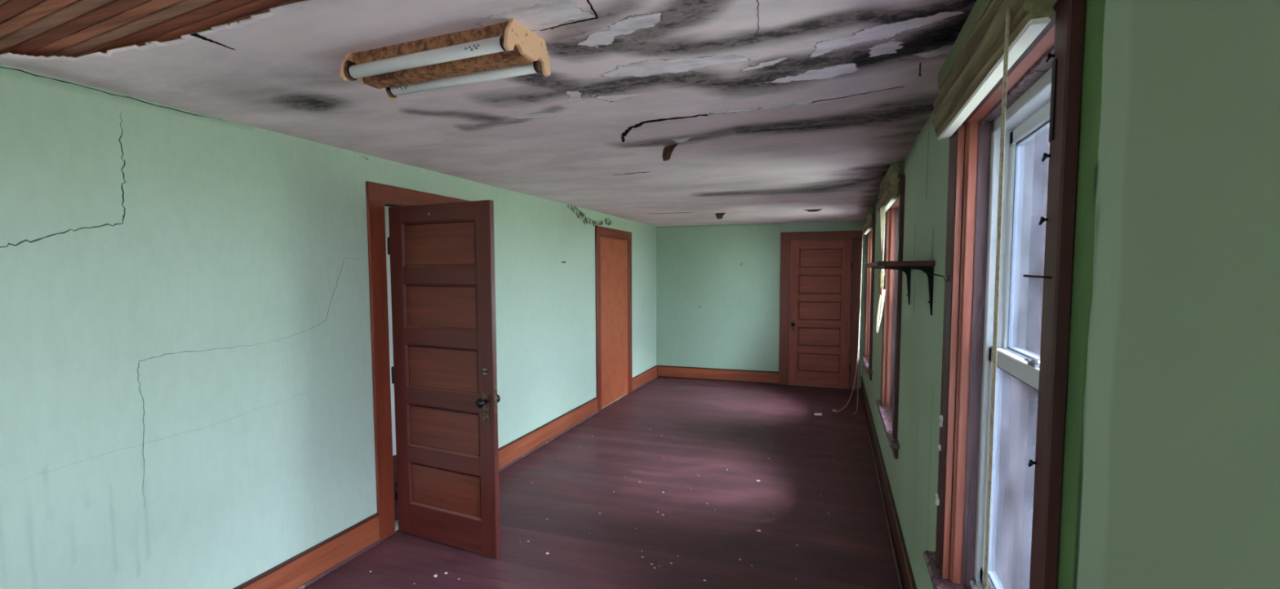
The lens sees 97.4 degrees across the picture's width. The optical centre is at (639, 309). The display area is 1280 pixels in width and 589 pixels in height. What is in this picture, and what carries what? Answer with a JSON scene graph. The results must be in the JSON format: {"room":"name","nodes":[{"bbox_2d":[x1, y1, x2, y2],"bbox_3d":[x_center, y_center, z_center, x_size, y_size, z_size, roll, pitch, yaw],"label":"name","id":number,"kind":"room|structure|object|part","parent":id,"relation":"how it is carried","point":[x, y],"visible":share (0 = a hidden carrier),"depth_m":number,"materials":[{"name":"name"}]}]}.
{"room":"abandoned empty room","nodes":[
{"label":"abandoned empty room","id":0,"kind":"room"},
{"bbox_2d":[0,63,656,588],"bbox_3d":[-1.610,0.249,3.726,0.100,2.440,11.340,1,4,19],"label":"wall","id":1,"kind":"structure","parent":0,"point":[231,234],"depth_m":2.53,"materials":[{"name":"green paint"}]},
{"bbox_2d":[0,111,125,248],"bbox_3d":[-2.134,-0.484,2.012,0.001,0.567,0.500,1,4,19],"label":"plaster crack","id":2,"kind":"object","parent":1,"relation":"attached to","point":[122,188],"visible":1,"depth_m":2.18,"materials":[{"name":"paint"}]},
{"bbox_2d":[0,66,226,121],"bbox_3d":[-2.054,-0.843,2.220,0.001,0.012,0.850,1,4,19],"label":"plaster crack","id":3,"kind":"object","parent":1,"relation":"attached to","point":[0,66],"visible":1,"depth_m":2.18,"materials":[{"name":"black paint"}]},
{"bbox_2d":[9,386,328,485],"bbox_3d":[-1.956,0.516,2.586,0.001,0.100,1.370,1,4,19],"label":"plaster crack","id":4,"kind":"object","parent":1,"relation":"attached to","point":[327,386],"visible":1,"depth_m":2.38,"materials":[{"name":"paint"}]},
{"bbox_2d":[137,344,255,508],"bbox_3d":[-1.963,0.493,2.566,0.001,0.629,0.554,1,4,19],"label":"plaster crack","id":5,"kind":"object","parent":1,"relation":"attached to","point":[255,344],"visible":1,"depth_m":2.32,"materials":[{"name":"paint"}]},
{"bbox_2d":[269,257,353,342],"bbox_3d":[-1.769,-0.066,3.092,0.001,0.439,0.638,1,4,19],"label":"plaster crack","id":6,"kind":"object","parent":1,"relation":"attached to","point":[344,258],"visible":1,"depth_m":3.16,"materials":[{"name":"green paint"}]},
{"bbox_2d":[365,181,471,541],"bbox_3d":[-1.514,0.312,3.988,0.132,2.238,1.090,1,4,19],"label":"door frame","id":7,"kind":"structure","parent":1,"relation":"attached to","point":[378,195],"depth_m":3.51,"materials":[{"name":"brown wood"}]},
{"bbox_3d":[-1.620,0.400,3.522,0.020,2.125,0.130,1,4,19],"label":"casing","id":8,"kind":"part","parent":7,"relation":"part of","materials":[{"name":"brown wood"}]},
{"bbox_3d":[-1.464,-0.747,3.899,0.022,0.113,1.090,1,4,19],"label":"head casing","id":9,"kind":"part","parent":7,"relation":"part of","materials":[{"name":"brown wood"}]},
{"bbox_2d":[386,200,500,559],"bbox_3d":[-1.204,0.414,3.423,0.828,2.085,0.172,2,4,26],"label":"door","id":10,"kind":"structure","parent":1,"relation":"in","point":[444,370],"depth_m":3.40,"materials":[{"name":"red wood"}]},
{"bbox_3d":[-1.201,-0.391,3.367,0.600,0.284,0.034,2,4,26],"label":"panel","id":11,"kind":"part","parent":10,"relation":"part of","materials":[{"name":"brown wood"}]},
{"bbox_3d":[-1.200,-0.014,3.392,0.600,0.284,0.034,2,4,26],"label":"panel","id":12,"kind":"part","parent":10,"relation":"part of","materials":[{"name":"brown wood"}]},
{"bbox_3d":[-1.199,0.362,3.417,0.600,0.284,0.034,2,4,26],"label":"panel","id":13,"kind":"part","parent":10,"relation":"part of","materials":[{"name":"brown wood"}]},
{"bbox_3d":[-1.198,0.738,3.442,0.600,0.284,0.034,2,4,26],"label":"panel","id":14,"kind":"part","parent":10,"relation":"part of","materials":[{"name":"brown wood"}]},
{"bbox_3d":[-1.197,1.114,3.468,0.600,0.284,0.034,2,4,26],"label":"panel","id":15,"kind":"part","parent":10,"relation":"part of","materials":[{"name":"brown wood"}]},
{"bbox_3d":[-0.908,0.539,3.226,0.054,0.054,0.064,2,4,26],"label":"knob","id":16,"kind":"part","parent":10,"relation":"part of","materials":[{"name":"metal"}]},
{"bbox_3d":[-0.894,0.362,3.241,0.029,0.036,0.012,2,4,26],"label":"bolt plate","id":17,"kind":"part","parent":10,"relation":"part of","materials":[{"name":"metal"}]},
{"bbox_3d":[-0.833,0.518,3.248,0.002,0.160,0.024,2,4,26],"label":"latch plate","id":18,"kind":"part","parent":10,"relation":"part of","materials":[{"name":"metal"}]},
{"bbox_3d":[-0.861,0.533,3.323,0.054,0.054,0.064,2,4,26],"label":"knob","id":19,"kind":"part","parent":10,"relation":"part of","materials":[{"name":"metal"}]},
{"bbox_2d":[233,365,657,588],"bbox_3d":[-1.543,1.353,3.777,0.036,0.190,11.140,1,4,19],"label":"baseboard","id":20,"kind":"structure","parent":1,"relation":"attached to","point":[302,571],"depth_m":3.34,"materials":[{"name":"orange wood"}]},
{"bbox_2d":[595,225,632,411],"bbox_3d":[-0.319,0.093,7.266,0.022,2.232,1.220,1,4,19],"label":"door frame","id":21,"kind":"structure","parent":1,"relation":"attached to","point":[600,231],"depth_m":6.79,"materials":[{"name":"brown wood"}]},
{"bbox_3d":[-0.499,0.181,6.751,0.020,2.125,0.120,1,4,19],"label":"casing","id":22,"kind":"part","parent":21,"relation":"part of","materials":[{"name":"brown wood"}]},
{"bbox_3d":[-0.321,-0.967,7.195,0.022,0.107,1.220,1,4,19],"label":"head casing","id":23,"kind":"part","parent":21,"relation":"part of","materials":[{"name":"brown wood"}]},
{"bbox_3d":[-0.141,0.111,7.784,0.020,2.125,0.130,1,4,19],"label":"casing","id":24,"kind":"part","parent":21,"relation":"part of","materials":[{"name":"brown wood"}]},
{"bbox_2d":[600,235,628,408],"bbox_3d":[-0.323,0.141,7.265,0.014,2.112,0.970,1,4,19],"label":"door","id":25,"kind":"structure","parent":1,"relation":"in","point":[614,251],"depth_m":7.23,"materials":[{"name":"brown wood"}]},
{"bbox_2d":[384,205,395,456],"bbox_3d":[-1.756,0.204,4.097,0.420,2.440,1.650,1,4,19],"label":"wall","id":26,"kind":"structure","parent":0,"point":[386,208],"depth_m":4.22,"materials":[{"name":"paint"}]},
{"bbox_2d":[392,455,397,495],"bbox_3d":[-1.886,1.269,4.214,0.020,0.300,1.550,1,4,19],"label":"baseboard","id":27,"kind":"structure","parent":26,"relation":"attached to","point":[394,458],"depth_m":4.26,"materials":[{"name":"brown wood"}]},
{"bbox_2d":[0,0,976,226],"bbox_3d":[-0.087,-0.910,3.119,3.329,0.029,11.340,1,4,19],"label":"ceiling","id":28,"kind":"structure","parent":0,"point":[557,136],"depth_m":2.19,"materials":[{"name":"paint"}]},
{"bbox_2d":[0,0,304,57],"bbox_3d":[-1.354,-0.820,1.339,2.683,0.015,1.426,2,4,27],"label":"boards","id":29,"kind":"object","parent":28,"relation":"attached to","point":[75,28],"visible":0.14,"depth_m":1.62,"materials":[{"name":"brown wood"}]},
{"bbox_2d":[190,32,235,49],"bbox_3d":[-1.292,-0.811,1.707,0.028,0.003,0.123,1,4,19],"label":"plaster crack","id":30,"kind":"object","parent":28,"relation":"attached to","point":[195,34],"visible":1,"depth_m":1.69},
{"bbox_2d":[339,18,551,100],"bbox_3d":[-0.613,-0.768,1.755,0.640,0.103,0.224,1,4,23],"label":"ceiling light","id":31,"kind":"object","parent":28,"relation":"attached to","point":[508,49],"visible":1,"depth_m":1.71,"materials":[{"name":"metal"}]},
{"bbox_2d":[343,60,357,80],"bbox_3d":[-0.922,-0.761,1.797,0.012,0.058,0.048,1,4,23],"label":"socket","id":32,"kind":"object","parent":31,"relation":"attached to","point":[348,75],"depth_m":1.78,"materials":[{"name":"beige plastic"}]},
{"bbox_3d":[-0.902,-0.776,1.877,0.013,0.103,0.224,1,4,23],"label":"plate","id":33,"kind":"part","parent":31,"relation":"part of","materials":[{"name":"beige ceramic"}]},
{"bbox_2d":[386,87,397,97],"bbox_3d":[-0.859,-0.763,1.948,0.012,0.058,0.048,1,4,23],"label":"socket","id":34,"kind":"object","parent":31,"relation":"attached to","point":[389,91],"depth_m":1.93,"materials":[{"name":"metal"}]},
{"bbox_2d":[501,27,511,52],"bbox_3d":[-0.368,-0.746,1.563,0.012,0.058,0.048,1,4,23],"label":"socket","id":35,"kind":"object","parent":31,"relation":"attached to","point":[506,37],"depth_m":1.54,"materials":[{"name":"beige plastic"}]},
{"bbox_3d":[-0.325,-0.761,1.633,0.013,0.103,0.224,1,4,23],"label":"plate","id":36,"kind":"part","parent":31,"relation":"part of","materials":[{"name":"beige ceramic"}]},
{"bbox_2d":[534,59,542,73],"bbox_3d":[-0.304,-0.749,1.714,0.012,0.058,0.048,1,4,23],"label":"socket","id":37,"kind":"object","parent":31,"relation":"attached to","point":[539,63],"depth_m":1.70,"materials":[{"name":"plastic"}]},
{"bbox_2d":[540,0,598,31],"bbox_3d":[-0.166,-0.798,1.478,0.142,0.007,0.369,-1,4,-17],"label":"plaster crack","id":38,"kind":"object","parent":28,"relation":"attached to","point":[588,1],"visible":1,"depth_m":1.56,"materials":[{"name":"black paint"}]},
{"bbox_2d":[612,172,645,175],"bbox_3d":[-0.064,-0.967,4.012,0.297,0.004,0.025,2,4,24],"label":"plaster crack","id":39,"kind":"object","parent":28,"relation":"attached to","point":[637,172],"visible":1,"depth_m":4.00,"materials":[{"name":"grey paint"}]},
{"bbox_2d":[662,142,680,160],"bbox_3d":[0.163,-0.865,3.107,0.051,0.093,0.121,-3,5,-41],"label":"flake","id":40,"kind":"object","parent":28,"relation":"hanging from","point":[667,152],"visible":0.99,"depth_m":3.10,"materials":[{"name":"brown paint"}]},
{"bbox_2d":[672,136,693,142],"bbox_3d":[0.219,-0.887,2.950,0.143,0.027,0.012,2,4,31],"label":"flake","id":41,"kind":"object","parent":28,"relation":"hanging from","point":[685,139],"visible":1,"depth_m":2.95,"materials":[{"name":"white paint"}]},
{"bbox_2d":[715,213,724,218],"bbox_3d":[0.957,-1.115,6.735,0.143,0.077,0.042,2,4,31],"label":"flake","id":42,"kind":"object","parent":28,"relation":"hanging from","point":[719,215],"visible":1,"depth_m":6.73,"materials":[{"name":"brown paint"}]},
{"bbox_2d":[755,0,759,39],"bbox_3d":[0.315,-0.801,1.520,0.016,0.005,0.376,1,4,13],"label":"plaster crack","id":43,"kind":"object","parent":28,"relation":"attached to","point":[756,0],"visible":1,"depth_m":1.55,"materials":[{"name":"grey paint"}]},
{"bbox_2d":[706,101,812,115],"bbox_3d":[0.499,-0.848,2.379,0.442,0.008,0.029,2,4,24],"label":"plaster crack","id":44,"kind":"object","parent":28,"relation":"attached to","point":[799,103],"visible":1,"depth_m":2.38,"materials":[{"name":"grey paint"}]},
{"bbox_2d":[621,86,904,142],"bbox_3d":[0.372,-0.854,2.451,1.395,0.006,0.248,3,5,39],"label":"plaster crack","id":45,"kind":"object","parent":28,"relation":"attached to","point":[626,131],"visible":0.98,"depth_m":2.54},
{"bbox_2d":[803,208,822,212],"bbox_3d":[1.976,-1.122,6.412,0.238,0.030,0.013,2,5,34],"label":"flake","id":46,"kind":"object","parent":28,"relation":"hanging from","point":[817,210],"visible":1,"depth_m":6.41,"materials":[{"name":"grey paint"}]},
{"bbox_2d":[918,62,921,75],"bbox_3d":[0.945,-0.811,1.897,0.010,0.046,0.010,1,4,19],"label":"nail","id":47,"kind":"object","parent":28,"relation":"hanging from","point":[919,63],"visible":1,"depth_m":1.90,"materials":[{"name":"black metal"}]},
{"bbox_2d":[304,377,900,588],"bbox_3d":[-0.379,1.497,3.383,3.999,0.050,11.440,1,4,19],"label":"floor","id":48,"kind":"structure","parent":0,"point":[735,424],"depth_m":4.01,"materials":[{"name":"red paint"}]},
{"bbox_2d":[656,220,866,389],"bbox_3d":[1.754,-0.079,8.497,3.329,2.440,0.100,1,4,19],"label":"wall","id":49,"kind":"structure","parent":0,"point":[718,286],"depth_m":8.60,"materials":[{"name":"green paint"}]},
{"bbox_2d":[657,365,778,385],"bbox_3d":[1.181,1.017,8.698,1.884,0.190,0.036,1,4,19],"label":"baseboard","id":50,"kind":"structure","parent":49,"relation":"attached to","point":[664,371],"depth_m":8.68,"materials":[{"name":"orange wood"}]},
{"bbox_3d":[1.178,1.101,8.695,1.884,0.022,0.018,1,4,19],"label":"shoe moulding","id":51,"kind":"part","parent":50,"relation":"part of","materials":[{"name":"brown wood"}]},
{"bbox_3d":[1.182,0.930,8.698,1.884,0.018,0.024,1,4,19],"label":"cap moulding","id":52,"kind":"part","parent":50,"relation":"part of","materials":[{"name":"brown wood"}]},
{"bbox_2d":[787,239,853,388],"bbox_3d":[2.592,0.070,8.108,0.857,2.128,0.102,1,4,19],"label":"door","id":53,"kind":"structure","parent":49,"relation":"in","point":[820,277],"depth_m":8.13,"materials":[{"name":"brown wood"}]},
{"bbox_3d":[2.599,0.784,8.190,0.602,0.284,0.032,1,4,19],"label":"panel","id":54,"kind":"part","parent":53,"relation":"part of","materials":[{"name":"brown wood"}]},
{"bbox_3d":[2.598,0.405,8.164,0.602,0.284,0.032,1,4,19],"label":"panel","id":55,"kind":"part","parent":53,"relation":"part of","materials":[{"name":"brown wood"}]},
{"bbox_3d":[2.597,-0.353,8.114,0.602,0.284,0.032,1,4,19],"label":"panel","id":56,"kind":"part","parent":53,"relation":"part of","materials":[{"name":"brown wood"}]},
{"bbox_3d":[2.598,0.026,8.139,0.602,0.284,0.032,1,4,19],"label":"panel","id":57,"kind":"part","parent":53,"relation":"part of","materials":[{"name":"brown wood"}]},
{"bbox_3d":[2.596,-0.733,8.088,0.602,0.284,0.032,1,4,19],"label":"panel","id":58,"kind":"part","parent":53,"relation":"part of","materials":[{"name":"brown wood"}]},
{"bbox_2d":[778,230,862,389],"bbox_3d":[2.600,0.014,8.145,1.120,2.258,0.022,1,4,19],"label":"door frame","id":59,"kind":"structure","parent":49,"relation":"attached to","point":[856,236],"depth_m":8.07,"materials":[{"name":"brown wood"}]},
{"bbox_3d":[2.135,0.061,8.311,0.135,2.145,0.020,1,4,19],"label":"casing","id":60,"kind":"part","parent":59,"relation":"part of","materials":[{"name":"brown wood"}]},
{"bbox_3d":[2.598,-1.056,8.073,1.120,0.113,0.022,1,4,19],"label":"head casing","id":61,"kind":"part","parent":59,"relation":"part of","materials":[{"name":"brown wood"}]},
{"bbox_3d":[3.066,0.081,7.989,0.135,2.145,0.020,1,4,19],"label":"casing","id":62,"kind":"part","parent":59,"relation":"part of","materials":[{"name":"brown wood"}]},
{"bbox_2d":[862,0,1279,588],"bbox_3d":[1.417,0.312,2.679,0.150,2.440,11.340,1,4,19],"label":"wall","id":63,"kind":"structure","parent":0,"point":[1171,475],"depth_m":0.73,"materials":[{"name":"green paint"}]},
{"bbox_2d":[831,207,875,414],"bbox_3d":[2.495,0.062,6.619,0.396,2.376,0.984,1,4,19],"label":"window shade","id":64,"kind":"object","parent":63,"relation":"attached to","point":[870,211],"visible":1,"depth_m":6.78,"materials":[{"name":"beige fabric"}]},
{"bbox_3d":[2.577,0.170,6.742,0.487,2.144,0.223,-2,4,-31],"label":"pull cord","id":65,"kind":"part","parent":64,"relation":"part of","materials":[{"name":"beige fabric"}]},
{"bbox_3d":[2.626,-0.894,6.501,0.034,0.010,0.968,1,4,19],"label":"rail","id":66,"kind":"part","parent":64,"relation":"part of","materials":[{"name":"white plastic"}]},
{"bbox_3d":[2.645,-1.085,6.492,0.076,0.072,0.980,1,4,19],"label":"head rail","id":67,"kind":"part","parent":64,"relation":"part of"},
{"bbox_2d":[861,215,875,381],"bbox_3d":[2.741,-0.146,6.485,0.263,1.770,1.270,1,4,19],"label":"window","id":68,"kind":"structure","parent":63,"relation":"in","point":[867,357],"depth_m":6.86,"materials":[{"name":"brown wood"}]},
{"bbox_3d":[2.823,-0.180,6.986,0.026,1.540,0.136,1,4,19],"label":"casing","id":69,"kind":"part","parent":68,"relation":"part of","materials":[{"name":"brown wood"}]},
{"bbox_3d":[2.506,-0.118,6.072,0.026,1.540,0.070,1,4,19],"label":"casing","id":70,"kind":"part","parent":68,"relation":"part of","materials":[{"name":"brown wood"}]},
{"bbox_3d":[2.667,-0.976,6.490,0.028,0.115,1.073,1,4,19],"label":"head casing","id":71,"kind":"part","parent":68,"relation":"part of","materials":[{"name":"brown wood"}]},
{"bbox_2d":[859,376,916,588],"bbox_3d":[1.332,1.413,2.784,0.036,0.190,11.140,1,4,19],"label":"baseboard","id":72,"kind":"structure","parent":63,"relation":"attached to","point":[904,574],"depth_m":3.75,"materials":[{"name":"brown wood"}]},
{"bbox_2d":[875,174,905,459],"bbox_3d":[1.867,0.025,3.968,0.263,1.770,1.270,1,4,19],"label":"window","id":73,"kind":"structure","parent":63,"relation":"in","point":[888,405],"depth_m":4.34,"materials":[{"name":"brown wood"}]},
{"bbox_3d":[1.950,-0.009,4.469,0.026,1.540,0.136,1,4,19],"label":"casing","id":74,"kind":"part","parent":73,"relation":"part of","materials":[{"name":"brown wood"}]},
{"bbox_2d":[875,162,904,333],"bbox_3d":[1.756,-0.390,4.013,0.109,1.121,0.984,1,4,19],"label":"window shade","id":75,"kind":"object","parent":73,"relation":"attached to","point":[889,188],"visible":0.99,"depth_m":3.90,"materials":[{"name":"beige fabric"}]},
{"bbox_3d":[1.710,-0.277,3.977,0.051,0.900,0.273,1,4,19],"label":"looped cord","id":76,"kind":"part","parent":75,"relation":"part of","materials":[{"name":"beige fabric"}]},
{"bbox_3d":[1.752,-0.723,3.983,0.034,0.010,0.968,1,4,19],"label":"rail","id":77,"kind":"part","parent":75,"relation":"part of","materials":[{"name":"white plastic"}]},
{"bbox_3d":[1.771,-0.914,3.974,0.076,0.072,0.980,1,4,19],"label":"head rail","id":78,"kind":"part","parent":75,"relation":"part of","materials":[{"name":"fabric"}]},
{"bbox_3d":[1.794,-0.805,3.972,0.028,0.115,1.073,1,4,19],"label":"head casing","id":79,"kind":"part","parent":73,"relation":"part of","materials":[{"name":"brown wood"}]},
{"bbox_3d":[1.632,0.053,3.554,0.026,1.540,0.070,1,4,19],"label":"casing","id":80,"kind":"part","parent":73,"relation":"part of","materials":[{"name":"brown wood"}]},
{"bbox_2d":[865,261,934,315],"bbox_3d":[1.300,-0.121,2.887,0.224,0.232,1.070,1,4,19],"label":"wall shelf","id":81,"kind":"object","parent":63,"relation":"attached to","point":[906,267],"visible":0.98,"depth_m":2.40,"materials":[{"name":"brown wood"}]},
{"bbox_2d":[922,0,1086,588],"bbox_3d":[0.995,0.195,1.455,0.263,1.770,1.270,1,4,19],"label":"window","id":82,"kind":"structure","parent":63,"relation":"in","point":[1034,314],"depth_m":1.66,"materials":[{"name":"brown wood"}]},
{"bbox_2d":[923,271,943,277],"bbox_3d":[1.038,-0.119,1.968,0.088,0.026,0.005,3,5,36],"label":"nail","id":83,"kind":"object","parent":82,"relation":"attached to","point":[923,271],"visible":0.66,"depth_m":1.97,"materials":[{"name":"black metal"}]},
{"bbox_2d":[934,493,939,506],"bbox_3d":[1.080,0.701,2.048,0.008,0.052,0.060,1,4,19],"label":"scrap","id":84,"kind":"object","parent":82,"relation":"attached to","point":[937,501],"visible":1,"depth_m":2.04,"materials":[{"name":"white paper"}]},
{"bbox_2d":[938,414,942,427],"bbox_3d":[1.071,0.401,2.003,0.007,0.048,0.044,1,4,19],"label":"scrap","id":85,"kind":"object","parent":82,"relation":"attached to","point":[940,417],"visible":1,"depth_m":1.99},
{"bbox_2d":[942,274,948,281],"bbox_3d":[1.058,-0.107,1.946,0.016,0.025,0.026,1,4,19],"label":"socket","id":86,"kind":"object","parent":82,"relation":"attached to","point":[945,278],"visible":1,"depth_m":1.94,"materials":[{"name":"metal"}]},
{"bbox_3d":[1.078,0.161,1.956,0.026,1.540,0.136,1,4,19],"label":"casing","id":87,"kind":"part","parent":82,"relation":"part of","materials":[{"name":"brown wood"}]},
{"bbox_2d":[931,0,1055,588],"bbox_3d":[0.889,0.026,1.516,0.100,1.615,0.984,1,4,19],"label":"window shade","id":88,"kind":"object","parent":82,"relation":"attached to","point":[994,34],"visible":1,"depth_m":1.23,"materials":[{"name":"beige fabric"}]},
{"bbox_3d":[0.899,-0.743,1.462,0.076,0.072,0.980,1,4,19],"label":"head rail","id":89,"kind":"part","parent":88,"relation":"part of","materials":[{"name":"beige fabric"}]},
{"bbox_3d":[0.880,-0.552,1.471,0.034,0.010,0.968,1,4,19],"label":"rail","id":90,"kind":"part","parent":88,"relation":"part of","materials":[{"name":"white plastic"}]},
{"bbox_3d":[0.715,0.073,1.138,0.020,1.573,0.030,1,4,19],"label":"pull cord","id":91,"kind":"part","parent":88,"relation":"part of","materials":[{"name":"beige fabric"}]},
{"bbox_3d":[1.015,0.539,1.472,0.028,0.787,0.794,1,4,19],"label":"sash","id":92,"kind":"part","parent":82,"relation":"part of","materials":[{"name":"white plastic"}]},
{"bbox_3d":[1.024,0.193,1.445,0.092,1.565,0.870,1,4,19],"label":"vinyl frame","id":93,"kind":"part","parent":82,"relation":"part of","materials":[{"name":"white plastic"}]},
{"bbox_3d":[0.922,-0.634,1.460,0.028,0.115,1.073,1,4,19],"label":"head casing","id":94,"kind":"part","parent":82,"relation":"part of","materials":[{"name":"brown wood"}]},
{"bbox_3d":[1.015,0.537,1.471,0.004,0.690,0.722,1,4,19],"label":"glass pane","id":95,"kind":"part","parent":82,"relation":"part of","materials":[{"name":"white"}]},
{"bbox_3d":[1.046,-0.170,1.413,0.028,0.724,0.794,1,4,19],"label":"sash","id":96,"kind":"part","parent":82,"relation":"part of","materials":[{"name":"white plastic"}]},
{"bbox_3d":[1.046,-0.169,1.413,0.004,0.643,0.722,1,4,19],"label":"glass pane","id":97,"kind":"part","parent":82,"relation":"part of","materials":[{"name":"white"}]},
{"bbox_2d":[1027,459,1036,466],"bbox_3d":[0.751,0.296,1.076,0.012,0.016,0.014,1,4,19],"label":"hook","id":98,"kind":"object","parent":82,"relation":"attached to","point":[1031,463],"visible":1,"depth_m":1.07,"materials":[{"name":"black metal"}]},
{"bbox_2d":[1022,274,1052,279],"bbox_3d":[0.744,-0.059,1.041,0.005,0.008,0.093,0,4,-1],"label":"nail","id":99,"kind":"object","parent":82,"relation":"attached to","point":[1024,275],"visible":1,"depth_m":1.05,"materials":[{"name":"black metal"}]},
{"bbox_2d":[1039,216,1048,225],"bbox_3d":[0.750,-0.164,1.045,0.012,0.016,0.014,1,4,19],"label":"hook","id":100,"kind":"object","parent":82,"relation":"attached to","point":[1042,219],"visible":1,"depth_m":1.04,"materials":[{"name":"black metal"}]},
{"bbox_2d":[1041,152,1050,161],"bbox_3d":[0.749,-0.281,1.038,0.012,0.016,0.014,1,4,19],"label":"hook","id":101,"kind":"object","parent":82,"relation":"attached to","point":[1046,155],"visible":1,"depth_m":1.03,"materials":[{"name":"black metal"}]},
{"bbox_2d":[1045,53,1054,62],"bbox_3d":[0.750,-0.460,1.028,0.012,0.016,0.014,1,4,19],"label":"hook","id":102,"kind":"object","parent":82,"relation":"attached to","point":[1050,55],"visible":1,"depth_m":1.02,"materials":[{"name":"black metal"}]},
{"bbox_2d":[1048,57,1057,142],"bbox_3d":[0.751,-0.379,1.022,0.003,0.145,0.018,1,4,19],"label":"guide","id":103,"kind":"object","parent":82,"relation":"attached to","point":[1054,74],"visible":1,"depth_m":1.02,"materials":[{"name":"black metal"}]},
{"bbox_3d":[0.760,0.223,1.042,0.026,1.540,0.070,1,4,19],"label":"casing","id":104,"kind":"part","parent":82,"relation":"part of","materials":[{"name":"brown wood"}]}
]}

